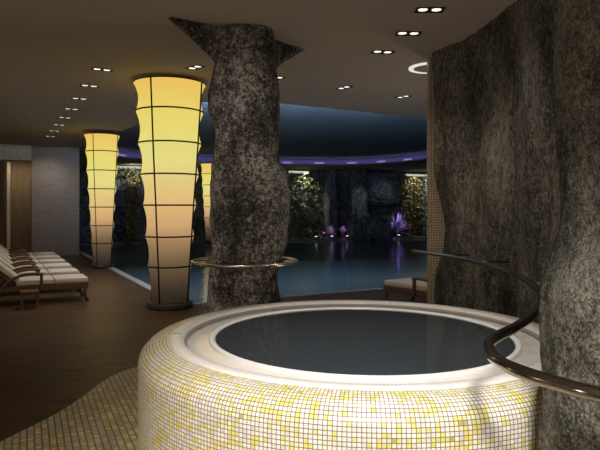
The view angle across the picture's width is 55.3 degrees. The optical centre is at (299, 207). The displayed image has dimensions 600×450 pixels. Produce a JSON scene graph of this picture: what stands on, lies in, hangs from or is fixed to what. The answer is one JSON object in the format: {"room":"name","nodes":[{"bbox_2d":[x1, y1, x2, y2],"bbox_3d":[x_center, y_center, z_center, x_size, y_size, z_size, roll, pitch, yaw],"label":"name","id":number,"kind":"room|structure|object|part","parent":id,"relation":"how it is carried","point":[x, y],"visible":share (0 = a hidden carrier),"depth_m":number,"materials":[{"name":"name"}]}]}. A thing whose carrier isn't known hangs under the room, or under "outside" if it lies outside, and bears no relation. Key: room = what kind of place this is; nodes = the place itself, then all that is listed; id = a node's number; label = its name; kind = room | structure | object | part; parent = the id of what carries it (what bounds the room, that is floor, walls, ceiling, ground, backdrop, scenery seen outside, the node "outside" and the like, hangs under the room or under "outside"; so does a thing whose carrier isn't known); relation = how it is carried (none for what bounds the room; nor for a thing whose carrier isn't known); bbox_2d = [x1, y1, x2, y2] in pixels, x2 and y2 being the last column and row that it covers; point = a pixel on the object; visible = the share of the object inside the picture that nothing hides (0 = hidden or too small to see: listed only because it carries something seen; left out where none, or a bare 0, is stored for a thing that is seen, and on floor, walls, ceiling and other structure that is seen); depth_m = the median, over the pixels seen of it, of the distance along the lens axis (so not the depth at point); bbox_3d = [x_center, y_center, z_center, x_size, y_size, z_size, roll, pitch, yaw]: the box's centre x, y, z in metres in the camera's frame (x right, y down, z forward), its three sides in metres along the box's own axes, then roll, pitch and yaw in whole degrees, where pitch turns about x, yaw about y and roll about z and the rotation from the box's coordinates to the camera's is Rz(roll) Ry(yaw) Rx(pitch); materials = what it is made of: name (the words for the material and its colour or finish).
{"room":"indoor pool spa","nodes":[
{"label":"indoor pool spa","id":0,"kind":"room"},
{"bbox_2d":[0,161,30,252],"bbox_3d":[-10.103,-0.225,19.997,1.600,3.650,0.200,0,0,-28],"label":"wall","id":1,"kind":"structure","parent":0,"point":[20,171],"depth_m":20.01,"materials":[{"name":"brown wood"}]},
{"bbox_2d":[0,144,30,161],"bbox_3d":[-11.608,-1.805,17.610,6.050,0.490,0.600,0,0,-28],"label":"lintel","id":2,"kind":"object","parent":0,"point":[8,152],"visible":1,"depth_m":18.56,"materials":[{"name":"beige paint"}]},
{"bbox_2d":[31,145,78,255],"bbox_3d":[-8.284,-0.225,19.379,1.470,3.650,0.600,0,0,-28],"label":"wall","id":3,"kind":"structure","parent":0,"point":[54,170],"depth_m":19.11,"materials":[{"name":"grey paint"}]},
{"bbox_2d":[0,253,426,441],"bbox_3d":[2.243,1.600,11.750,46.999,0.001,37.784,0,0,0],"label":"floor","id":4,"kind":"structure","parent":0,"point":[53,354],"depth_m":7.25,"materials":[{"name":"brown wood"}]},
{"bbox_2d":[7,162,9,249],"bbox_3d":[-9.953,0.020,19.567,0.100,3.160,0.300,0,0,-28],"label":"trim","id":5,"kind":"structure","parent":4,"relation":"on","point":[8,163],"depth_m":19.43,"materials":[{"name":"beige paint"}]},
{"bbox_2d":[0,244,55,255],"bbox_3d":[-7.378,1.112,15.029,1.781,0.997,0.768,0,0,-28],"label":"sun lounger","id":6,"kind":"object","parent":4,"relation":"on","point":[4,248],"visible":0.34,"depth_m":15.04,"materials":[{"name":"beige fabric"}]},
{"bbox_2d":[33,252,55,255],"bbox_3d":[-6.842,1.238,15.314,0.535,0.088,0.660,0,0,-28],"label":"cushion","id":7,"kind":"object","parent":6,"relation":"on","point":[34,253],"depth_m":15.08,"materials":[{"name":"beige fabric"}]},
{"bbox_2d":[20,289,38,309],"bbox_3d":[-4.330,1.462,9.170,0.270,0.277,0.260,0,0,-28],"label":"side table","id":8,"kind":"object","parent":4,"relation":"on","point":[36,291],"visible":1,"depth_m":9.11,"materials":[{"name":"brown wood"}]},
{"bbox_3d":[-4.380,1.476,9.025,0.035,0.248,0.035,0,0,-28],"label":"leg","id":9,"kind":"part","parent":8,"relation":"part of","materials":[{"name":"brown wood"}]},
{"bbox_3d":[-4.330,1.338,9.170,0.270,0.030,0.260,0,0,-28],"label":"seat","id":10,"kind":"part","parent":8,"relation":"part of","materials":[{"name":"brown wood"}]},
{"bbox_3d":[-4.182,1.476,9.130,0.035,0.248,0.035,0,0,-28],"label":"leg","id":11,"kind":"part","parent":8,"relation":"part of","materials":[{"name":"brown wood"}]},
{"bbox_2d":[0,247,59,259],"bbox_3d":[-6.818,1.112,13.978,1.781,0.997,0.768,0,0,-28],"label":"sun lounger","id":12,"kind":"object","parent":4,"relation":"on","point":[37,257],"visible":0.3,"depth_m":14.02,"materials":[{"name":"beige fabric"}]},
{"bbox_3d":[-7.118,1.216,14.226,0.627,0.309,0.048,0,0,-28],"label":"armrest","id":13,"kind":"part","parent":12,"relation":"part of","materials":[{"name":"brown wood"}]},
{"bbox_2d":[35,255,59,259],"bbox_3d":[-6.282,1.238,14.263,0.535,0.088,0.660,0,0,-28],"label":"cushion","id":14,"kind":"object","parent":12,"relation":"on","point":[37,257],"depth_m":14.08,"materials":[{"name":"beige fabric"}]},
{"bbox_2d":[0,249,65,263],"bbox_3d":[-6.259,1.112,12.927,1.781,0.997,0.768,0,0,-28],"label":"sun lounger","id":15,"kind":"object","parent":4,"relation":"on","point":[58,260],"visible":0.34,"depth_m":12.97,"materials":[{"name":"white fabric"}]},
{"bbox_2d":[0,249,11,258],"bbox_3d":[-6.719,0.922,12.682,0.675,0.618,0.640,0,0,-28],"label":"cushion","id":16,"kind":"object","parent":15,"relation":"on","point":[9,257],"depth_m":12.56,"materials":[{"name":"beige fabric"}]},
{"bbox_3d":[-6.559,1.216,13.175,0.627,0.309,0.048,0,0,-28],"label":"armrest","id":17,"kind":"part","parent":15,"relation":"part of","materials":[{"name":"brown wood"}]},
{"bbox_3d":[-6.221,1.216,12.540,0.627,0.309,0.048,0,0,-28],"label":"armrest","id":18,"kind":"part","parent":15,"relation":"part of","materials":[{"name":"brown wood"}]},
{"bbox_2d":[13,259,39,263],"bbox_3d":[-6.217,1.238,12.950,0.575,0.088,0.660,0,0,-28],"label":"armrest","id":19,"kind":"object","parent":15,"relation":"on","point":[36,261],"depth_m":13.03,"materials":[{"name":"brown wood"}]},
{"bbox_2d":[38,258,65,263],"bbox_3d":[-5.723,1.238,13.213,0.535,0.088,0.660,0,0,-28],"label":"cushion","id":20,"kind":"object","parent":15,"relation":"on","point":[59,260],"depth_m":13.03,"materials":[{"name":"beige fabric"}]},
{"bbox_2d":[0,253,71,269],"bbox_3d":[-5.700,1.112,11.877,1.781,0.997,0.768,0,0,-28],"label":"sun lounger","id":21,"kind":"object","parent":4,"relation":"on","point":[46,266],"visible":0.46,"depth_m":11.90,"materials":[{"name":"white fabric"}]},
{"bbox_2d":[0,253,12,263],"bbox_3d":[-6.160,0.922,11.632,0.675,0.618,0.640,0,0,-28],"label":"cushion","id":22,"kind":"object","parent":21,"relation":"on","point":[1,255],"depth_m":11.48,"materials":[{"name":"beige fabric"}]},
{"bbox_3d":[-6.000,1.216,12.125,0.627,0.309,0.048,0,0,-28],"label":"armrest","id":23,"kind":"part","parent":21,"relation":"part of","materials":[{"name":"brown wood"}]},
{"bbox_3d":[-5.661,1.216,11.489,0.627,0.309,0.048,0,0,-28],"label":"armrest","id":24,"kind":"part","parent":21,"relation":"part of","materials":[{"name":"brown wood"}]},
{"bbox_2d":[15,264,43,268],"bbox_3d":[-5.658,1.238,11.899,0.575,0.088,0.660,0,0,-28],"label":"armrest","id":25,"kind":"object","parent":21,"relation":"on","point":[41,266],"depth_m":11.90,"materials":[{"name":"brown wood"}]},
{"bbox_2d":[42,263,71,269],"bbox_3d":[-5.164,1.238,12.162,0.535,0.088,0.660,0,0,-28],"label":"cushion","id":26,"kind":"object","parent":21,"relation":"on","point":[46,266],"depth_m":11.93,"materials":[{"name":"beige fabric"}]},
{"bbox_2d":[0,257,78,291],"bbox_3d":[-5.141,1.112,10.826,1.781,0.997,0.768,0,0,-28],"label":"sun lounger","id":27,"kind":"object","parent":4,"relation":"on","point":[55,271],"visible":0.44,"depth_m":10.79,"materials":[{"name":"beige fabric"}]},
{"bbox_2d":[0,257,15,269],"bbox_3d":[-5.601,0.922,10.581,0.675,0.618,0.640,0,0,-28],"label":"cushion","id":28,"kind":"object","parent":27,"relation":"on","point":[2,260],"depth_m":10.45,"materials":[{"name":"beige fabric"}]},
{"bbox_3d":[-5.102,1.216,10.438,0.627,0.309,0.048,0,0,-28],"label":"armrest","id":29,"kind":"part","parent":27,"relation":"part of","materials":[{"name":"brown wood"}]},
{"bbox_3d":[-5.440,1.216,11.074,0.627,0.309,0.048,0,0,-28],"label":"armrest","id":30,"kind":"part","parent":27,"relation":"part of","materials":[{"name":"brown wood"}]},
{"bbox_2d":[18,269,48,275],"bbox_3d":[-5.099,1.238,10.848,0.575,0.088,0.660,0,0,-28],"label":"seat cushion","id":31,"kind":"object","parent":27,"relation":"on","point":[46,272],"depth_m":10.69,"materials":[{"name":"beige fabric"}]},
{"bbox_2d":[47,268,78,275],"bbox_3d":[-4.604,1.238,11.111,0.535,0.088,0.660,0,0,-28],"label":"cushion","id":32,"kind":"object","parent":27,"relation":"on","point":[55,271],"depth_m":10.91,"materials":[{"name":"beige fabric"}]},
{"bbox_2d":[0,261,88,300],"bbox_3d":[-4.581,1.112,9.775,1.781,0.997,0.768,0,0,-28],"label":"sun lounger","id":33,"kind":"object","parent":4,"relation":"on","point":[15,282],"visible":0.99,"depth_m":9.62,"materials":[{"name":"beige fabric"}]},
{"bbox_3d":[-5.075,0.992,9.512,0.661,0.606,0.605,0,0,-28],"label":"backrest frame","id":34,"kind":"part","parent":33,"relation":"part of","materials":[{"name":"brown wood"}]},
{"bbox_2d":[0,261,19,282],"bbox_3d":[-5.041,0.922,9.530,0.675,0.618,0.640,0,0,-28],"label":"cushion","id":35,"kind":"object","parent":33,"relation":"on","point":[6,273],"depth_m":9.35,"materials":[{"name":"beige fabric"}]},
{"bbox_3d":[-4.881,1.216,10.023,0.627,0.309,0.048,0,0,-28],"label":"armrest","id":36,"kind":"part","parent":33,"relation":"part of","materials":[{"name":"brown wood"}]},
{"bbox_3d":[-4.543,1.216,9.388,0.627,0.309,0.048,0,0,-28],"label":"armrest","id":37,"kind":"part","parent":33,"relation":"part of","materials":[{"name":"brown wood"}]},
{"bbox_2d":[16,275,53,285],"bbox_3d":[-4.540,1.238,9.797,0.575,0.088,0.660,0,0,-28],"label":"seat cushion","id":38,"kind":"object","parent":33,"relation":"on","point":[48,280],"depth_m":9.57,"materials":[{"name":"beige fabric"}]},
{"bbox_3d":[-4.577,1.330,9.777,1.735,0.090,0.680,0,0,-28],"label":"frame","id":39,"kind":"part","parent":33,"relation":"part of","materials":[{"name":"brown wood"}]},
{"bbox_2d":[52,274,87,283],"bbox_3d":[-4.045,1.238,10.060,0.535,0.088,0.660,0,0,-28],"label":"cushion","id":40,"kind":"object","parent":33,"relation":"on","point":[64,278],"depth_m":9.84,"materials":[{"name":"beige fabric"}]},
{"bbox_3d":[-3.694,1.473,9.896,0.101,0.276,0.068,0,0,-28],"label":"leg","id":41,"kind":"part","parent":33,"relation":"part of","materials":[{"name":"brown wood"}]},
{"bbox_2d":[0,367,137,449],"bbox_3d":[0.025,1.594,3.260,5.150,0.001,5.520,0,0,0],"label":"floor","id":42,"kind":"structure","parent":4,"relation":"on","point":[105,417],"depth_m":4.20,"materials":[{"name":"tile"}]},
{"bbox_2d":[138,300,542,449],"bbox_3d":[0.424,1.221,3.970,2.980,0.758,2.980,0,0,0],"label":"hot tub","id":43,"kind":"object","parent":42,"relation":"on","point":[194,393],"visible":0.73,"depth_m":2.73,"materials":[{"name":"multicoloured tile"}]},
{"bbox_2d":[215,309,514,374],"bbox_3d":[0.424,0.875,3.970,2.000,0.001,2.000,0,0,0],"label":"water","id":44,"kind":"object","parent":43,"relation":"in","point":[335,341],"visible":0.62,"depth_m":3.75,"materials":[{"name":"grey liquid"}]},
{"bbox_2d":[209,307,522,380],"bbox_3d":[0.424,1.171,3.970,2.090,0.618,2.090,0,0,0],"label":"basin","id":45,"kind":"object","parent":43,"relation":"in","point":[221,362],"depth_m":3.28,"materials":[{"name":"liquid"}]},
{"bbox_2d":[537,0,599,449],"bbox_3d":[1.659,-0.224,2.194,1.429,3.647,1.269,0,0,-3],"label":"rock pillar","id":46,"kind":"structure","parent":42,"relation":"on","point":[569,281],"depth_m":2.12,"materials":[{"name":"grey stone"}]},
{"bbox_2d":[84,133,119,268],"bbox_3d":[-5.300,-0.169,15.350,0.904,3.538,0.904,0,0,-19],"label":"column","id":47,"kind":"structure","parent":4,"relation":"on","point":[101,151],"depth_m":15.08,"materials":[{"name":"yellow plastic"}]},
{"bbox_2d":[79,250,150,290],"bbox_3d":[-7.561,1.610,19.991,0.160,0.060,24.000,0,0,-28],"label":"trim","id":48,"kind":"structure","parent":4,"relation":"on","point":[146,286],"depth_m":13.22,"materials":[{"name":"white stone"}]},
{"bbox_2d":[134,77,204,310],"bbox_3d":[-2.100,-0.193,9.250,1.129,3.586,1.129,0,0,35],"label":"column","id":49,"kind":"structure","parent":4,"relation":"on","point":[169,112],"depth_m":8.91,"materials":[{"name":"yellow plastic"}]},
{"bbox_2d":[168,17,303,313],"bbox_3d":[-0.667,-0.224,6.737,1.783,3.647,0.916,0,0,-18],"label":"rock column","id":50,"kind":"structure","parent":4,"relation":"on","point":[249,218],"depth_m":6.38,"materials":[{"name":"grey stone"}]},
{"bbox_2d":[191,257,298,267],"bbox_3d":[-0.645,0.625,6.740,1.264,0.032,1.264,0,0,0],"label":"handrail","id":51,"kind":"object","parent":50,"relation":"attached to","point":[199,261],"visible":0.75,"depth_m":6.29,"materials":[{"name":"metal"}]},
{"bbox_2d":[193,288,382,304],"bbox_3d":[8.720,1.610,15.121,24.000,0.050,0.090,0,0,-28],"label":"trim","id":52,"kind":"structure","parent":4,"relation":"on","point":[372,288],"depth_m":10.67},
{"bbox_2d":[383,277,426,300],"bbox_3d":[2.143,1.112,8.967,0.768,0.997,1.781,0,0,-33],"label":"sun lounger","id":53,"kind":"object","parent":4,"relation":"on","point":[414,287],"visible":0.27,"depth_m":9.12,"materials":[{"name":"brown wood"}]},
{"bbox_3d":[1.422,1.473,9.498,0.068,0.276,0.101,0,0,-33],"label":"leg","id":54,"kind":"part","parent":53,"relation":"part of","materials":[{"name":"brown wood"}]},
{"bbox_2d":[384,278,423,288],"bbox_3d":[1.809,1.238,9.474,0.660,0.088,0.535,0,0,-33],"label":"cushion","id":55,"kind":"object","parent":53,"relation":"on","point":[402,283],"depth_m":9.31,"materials":[{"name":"beige fabric"}]},
{"bbox_3d":[2.140,1.330,8.971,0.680,0.090,1.735,0,0,-33],"label":"frame","id":56,"kind":"part","parent":53,"relation":"part of","materials":[{"name":"brown wood"}]},
{"bbox_2d":[407,282,426,291],"bbox_3d":[2.117,1.238,9.007,0.660,0.088,0.575,0,0,-33],"label":"seat cushion","id":57,"kind":"object","parent":53,"relation":"on","point":[419,286],"depth_m":8.88,"materials":[{"name":"beige fabric"}]},
{"bbox_3d":[1.924,1.216,8.645,0.048,0.309,0.627,0,0,-33],"label":"armrest","id":58,"kind":"part","parent":53,"relation":"part of","materials":[{"name":"brown wood"}]},
{"bbox_2d":[79,165,426,240],"bbox_3d":[-0.092,0.275,30.577,34.008,4.650,0.443,0,0,-18],"label":"wall","id":59,"kind":"structure","parent":0,"point":[119,230],"depth_m":29.04,"materials":[{"name":"black stone"}]},
{"bbox_2d":[115,190,125,206],"bbox_3d":[-8.645,-0.450,27.295,0.700,0.800,0.080,0,0,-18],"label":"panel","id":60,"kind":"object","parent":59,"relation":"attached to","point":[120,195],"visible":0.64,"depth_m":27.29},
{"bbox_2d":[125,176,140,238],"bbox_3d":[-7.963,-0.039,27.297,0.734,3.045,0.514,0,0,-17],"label":"climbing ivy","id":61,"kind":"object","parent":59,"relation":"attached to","point":[136,209],"visible":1,"depth_m":27.26,"materials":[{"name":"green plant"}]},
{"bbox_2d":[288,170,308,172],"bbox_3d":[-0.070,-1.887,29.878,1.100,0.145,0.135,0,0,-18],"label":"light","id":62,"kind":"object","parent":59,"relation":"attached to","point":[290,171],"visible":1,"depth_m":29.81,"materials":[{"name":"white metal"}]},
{"bbox_2d":[405,173,426,175],"bbox_3d":[6.549,-1.847,32.083,1.450,0.145,0.135,0,0,-18],"label":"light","id":63,"kind":"object","parent":59,"relation":"attached to","point":[407,174],"visible":0.64,"depth_m":31.97,"materials":[{"name":"white metal"}]},
{"bbox_2d":[79,235,426,244],"bbox_3d":[0.111,2.150,29.968,34.000,1.140,1.300,0,0,-18],"label":"ledge","id":64,"kind":"object","parent":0,"point":[422,236],"visible":0.11,"depth_m":29.27,"materials":[{"name":"black stone"}]},
{"bbox_2d":[288,172,325,238],"bbox_3d":[0.394,-0.103,30.009,2.254,3.613,0.783,0,0,-17],"label":"climbing ivy","id":65,"kind":"object","parent":64,"relation":"on","point":[292,179],"visible":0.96,"depth_m":29.93,"materials":[{"name":"green plant"}]},
{"bbox_2d":[322,169,337,237],"bbox_3d":[1.587,0.014,30.278,0.769,4.118,0.900,0,0,-14],"label":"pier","id":66,"kind":"structure","parent":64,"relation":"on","point":[330,216],"depth_m":29.96,"materials":[{"name":"grey stone"}]},
{"bbox_2d":[328,228,333,237],"bbox_3d":[1.550,1.247,29.883,0.746,0.665,0.778,0,0,0],"label":"flowering plant","id":67,"kind":"object","parent":64,"relation":"on","point":[331,229],"visible":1,"depth_m":29.84,"materials":[{"name":"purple plant"}]},
{"bbox_2d":[339,225,345,237],"bbox_3d":[2.276,1.244,30.148,0.754,0.671,0.877,0,0,0],"label":"flowering plant","id":68,"kind":"object","parent":64,"relation":"on","point":[342,230],"visible":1,"depth_m":30.05,"materials":[{"name":"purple plant"}]},
{"bbox_2d":[347,169,367,239],"bbox_3d":[3.046,0.077,30.439,1.031,4.244,1.035,0,0,-18],"label":"pier","id":69,"kind":"object","parent":64,"relation":"on","point":[357,203],"visible":0.91,"depth_m":30.03,"materials":[{"name":"grey stone"}]},
{"bbox_2d":[367,171,400,205],"bbox_3d":[4.314,-1.033,31.204,2.645,1.890,1.083,0,0,-15],"label":"overhang","id":70,"kind":"object","parent":69,"relation":"attached to","point":[384,189],"visible":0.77,"depth_m":30.82,"materials":[{"name":"grey stone"}]},
{"bbox_2d":[365,213,393,239],"bbox_3d":[4.072,1.206,30.796,2.006,1.836,1.076,0,0,-19],"label":"rock mound","id":71,"kind":"object","parent":64,"relation":"on","point":[378,225],"visible":0.57,"depth_m":30.36,"materials":[{"name":"black stone"}]},
{"bbox_2d":[388,210,414,236],"bbox_3d":[5.412,0.837,31.085,2.297,1.485,1.770,0,0,-18],"label":"agave plant","id":72,"kind":"object","parent":64,"relation":"on","point":[397,226],"visible":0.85,"depth_m":30.97,"materials":[{"name":"purple plant"}]},
{"bbox_2d":[400,175,426,236],"bbox_3d":[6.332,-0.088,32.036,1.555,3.531,0.678,0,0,-18],"label":"climbing ivy","id":73,"kind":"object","parent":64,"relation":"on","point":[410,192],"visible":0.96,"depth_m":31.95,"materials":[{"name":"green plant"}]},
{"bbox_2d":[418,174,426,234],"bbox_3d":[7.404,-0.195,32.406,1.576,3.526,0.698,0,0,-18],"label":"pale creeper","id":74,"kind":"object","parent":64,"relation":"on","point":[423,192],"visible":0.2,"depth_m":32.13,"materials":[{"name":"teal plant"}]},
{"bbox_2d":[0,0,516,172],"bbox_3d":[2.243,-2.050,17.390,46.999,0.001,49.064,0,0,0],"label":"ceiling","id":75,"kind":"structure","parent":0,"point":[49,48],"depth_m":7.55,"materials":[{"name":"beige paint"}]},
{"bbox_2d":[71,97,87,99],"bbox_3d":[-4.128,-2.045,10.732,0.294,0.010,0.150,0,0,-28],"label":"recessed light","id":76,"kind":"object","parent":75,"relation":"in","point":[71,97],"visible":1,"depth_m":10.71,"materials":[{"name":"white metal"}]},
{"bbox_2d":[80,84,98,87],"bbox_3d":[-3.529,-2.045,9.606,0.294,0.010,0.150,0,0,-28],"label":"recessed light","id":77,"kind":"object","parent":75,"relation":"in","point":[82,85],"visible":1,"depth_m":9.59,"materials":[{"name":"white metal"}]},
{"bbox_2d":[91,67,112,71],"bbox_3d":[-2.930,-2.045,8.480,0.294,0.010,0.150,0,0,-28],"label":"recessed light","id":78,"kind":"object","parent":75,"relation":"in","point":[93,68],"visible":1,"depth_m":8.47,"materials":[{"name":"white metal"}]},
{"bbox_2d":[116,166,141,176],"bbox_3d":[-7.955,-1.747,27.271,2.304,0.570,0.635,0,0,-18],"label":"climbing ivy","id":79,"kind":"object","parent":75,"relation":"hanging from","point":[120,173],"visible":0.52,"depth_m":27.17,"materials":[{"name":"green plant"}]},
{"bbox_2d":[117,165,141,168],"bbox_3d":[-8.090,-1.948,27.208,1.900,0.145,0.135,0,0,-18],"label":"washer","id":80,"kind":"object","parent":75,"relation":"attached to","point":[128,166],"visible":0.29,"depth_m":27.16,"materials":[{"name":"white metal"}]},
{"bbox_2d":[185,65,204,70],"bbox_3d":[-1.530,-2.045,8.350,0.294,0.010,0.150,0,0,45],"label":"recessed light","id":81,"kind":"object","parent":75,"relation":"in","point":[195,67],"visible":1,"depth_m":8.35,"materials":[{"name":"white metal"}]},
{"bbox_2d":[335,86,351,89],"bbox_3d":[0.750,-2.045,9.750,0.150,0.010,0.294,0,0,-38],"label":"recessed light","id":82,"kind":"object","parent":75,"relation":"in","point":[343,87],"visible":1,"depth_m":9.74,"materials":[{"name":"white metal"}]},
{"bbox_2d":[371,50,394,54],"bbox_3d":[1.085,-2.045,7.520,0.294,0.010,0.150,0,0,-12],"label":"recessed light","id":83,"kind":"object","parent":75,"relation":"in","point":[388,52],"visible":1,"depth_m":7.54,"materials":[{"name":"black metal"}]},
{"bbox_2d":[394,95,411,98],"bbox_3d":[1.900,-2.045,10.550,0.150,0.010,0.294,0,0,-40],"label":"recessed light","id":84,"kind":"object","parent":75,"relation":"in","point":[404,96],"visible":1,"depth_m":10.53,"materials":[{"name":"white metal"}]},
{"bbox_2d":[395,31,421,35],"bbox_3d":[1.270,-2.045,6.720,0.294,0.010,0.150,0,0,-3],"label":"recessed light","id":85,"kind":"object","parent":75,"relation":"in","point":[398,33],"visible":1,"depth_m":6.72,"materials":[{"name":"black metal"}]},
{"bbox_2d":[409,62,426,73],"bbox_3d":[1.920,-2.040,8.360,0.660,0.020,0.660,0,0,0],"label":"recessed light","id":86,"kind":"object","parent":75,"relation":"in","point":[421,68],"visible":0.38,"depth_m":8.39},
{"bbox_2d":[413,65,426,72],"bbox_3d":[1.920,-2.042,8.360,0.524,0.008,0.524,0,0,0],"label":"diffuser","id":87,"kind":"object","parent":86,"relation":"attached to","point":[416,68],"depth_m":8.41,"materials":[{"name":"white plastic"}]},
{"bbox_2d":[414,7,445,12],"bbox_3d":[1.340,-2.045,5.920,0.294,0.010,0.150,0,0,0],"label":"recessed light","id":88,"kind":"object","parent":75,"relation":"in","point":[418,9],"visible":1,"depth_m":5.92,"materials":[{"name":"black metal"}]},
{"bbox_2d":[115,102,426,156],"bbox_3d":[-0.745,-2.460,19.140,14.128,0.001,17.185,0,0,0],"label":"ceiling","id":89,"kind":"structure","parent":0,"point":[304,131],"depth_m":19.18,"materials":[{"name":"blue paint"}]},
{"bbox_2d":[280,155,426,163],"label":"light","id":90,"kind":"object","parent":89,"relation":"attached to","point":[311,161],"depth_m":27.46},
{"bbox_2d":[118,148,426,164],"bbox_3d":[0.148,-2.255,19.905,14.034,0.410,15.343,0,0,-30],"label":"ceiling","id":91,"kind":"structure","parent":0,"point":[119,149],"depth_m":26.83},
{"bbox_2d":[118,152,141,157],"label":"light","id":92,"kind":"object","parent":91,"relation":"attached to","point":[120,153],"depth_m":24.07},
{"bbox_2d":[198,157,212,160],"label":"light","id":93,"kind":"object","parent":91,"relation":"attached to","point":[199,158],"depth_m":26.07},
{"bbox_2d":[427,58,444,303],"bbox_3d":[2.252,-0.225,7.865,0.995,3.650,0.110,0,0,0],"label":"pier","id":94,"kind":"object","parent":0,"point":[435,216],"visible":0.25,"depth_m":7.81,"materials":[{"name":"beige tile"}]},
{"bbox_2d":[432,0,560,323],"bbox_3d":[2.281,-0.225,4.211,1.060,3.650,7.226,0,0,0],"label":"wall","id":95,"kind":"structure","parent":0,"point":[496,171],"depth_m":6.18,"materials":[{"name":"grey stone"}]},
{"bbox_2d":[411,249,599,401],"bbox_3d":[1.445,0.555,4.416,1.510,0.058,6.079,0,0,0],"label":"handrail","id":96,"kind":"object","parent":95,"relation":"attached to","point":[575,388],"visible":0.94,"depth_m":2.06,"materials":[{"name":"metal"}]},
{"label":"floor","id":97,"kind":"structure","parent":0,"visible":0},
{"bbox_2d":[199,242,210,245],"bbox_3d":[-4.020,2.290,26.000,1.100,1.420,1.100,0,0,0],"label":"plinth","id":98,"kind":"object","parent":97,"relation":"on","point":[201,243],"visible":0.11,"depth_m":25.50,"materials":[{"name":"black stone"}]},
{"bbox_2d":[200,163,211,242],"bbox_3d":[-4.020,-0.204,26.000,0.971,3.568,0.971,0,0,32],"label":"column","id":99,"kind":"structure","parent":97,"relation":"on","point":[206,167],"depth_m":25.70,"materials":[{"name":"yellow plastic"}]},
{"bbox_2d":[79,239,426,302],"bbox_3d":[4.244,1.690,21.417,29.837,0.001,23.934,0,0,0],"label":"pool water","id":100,"kind":"object","parent":97,"relation":"on","point":[334,265],"visible":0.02,"depth_m":16.84,"materials":[{"name":"blue liquid"}]}
]}

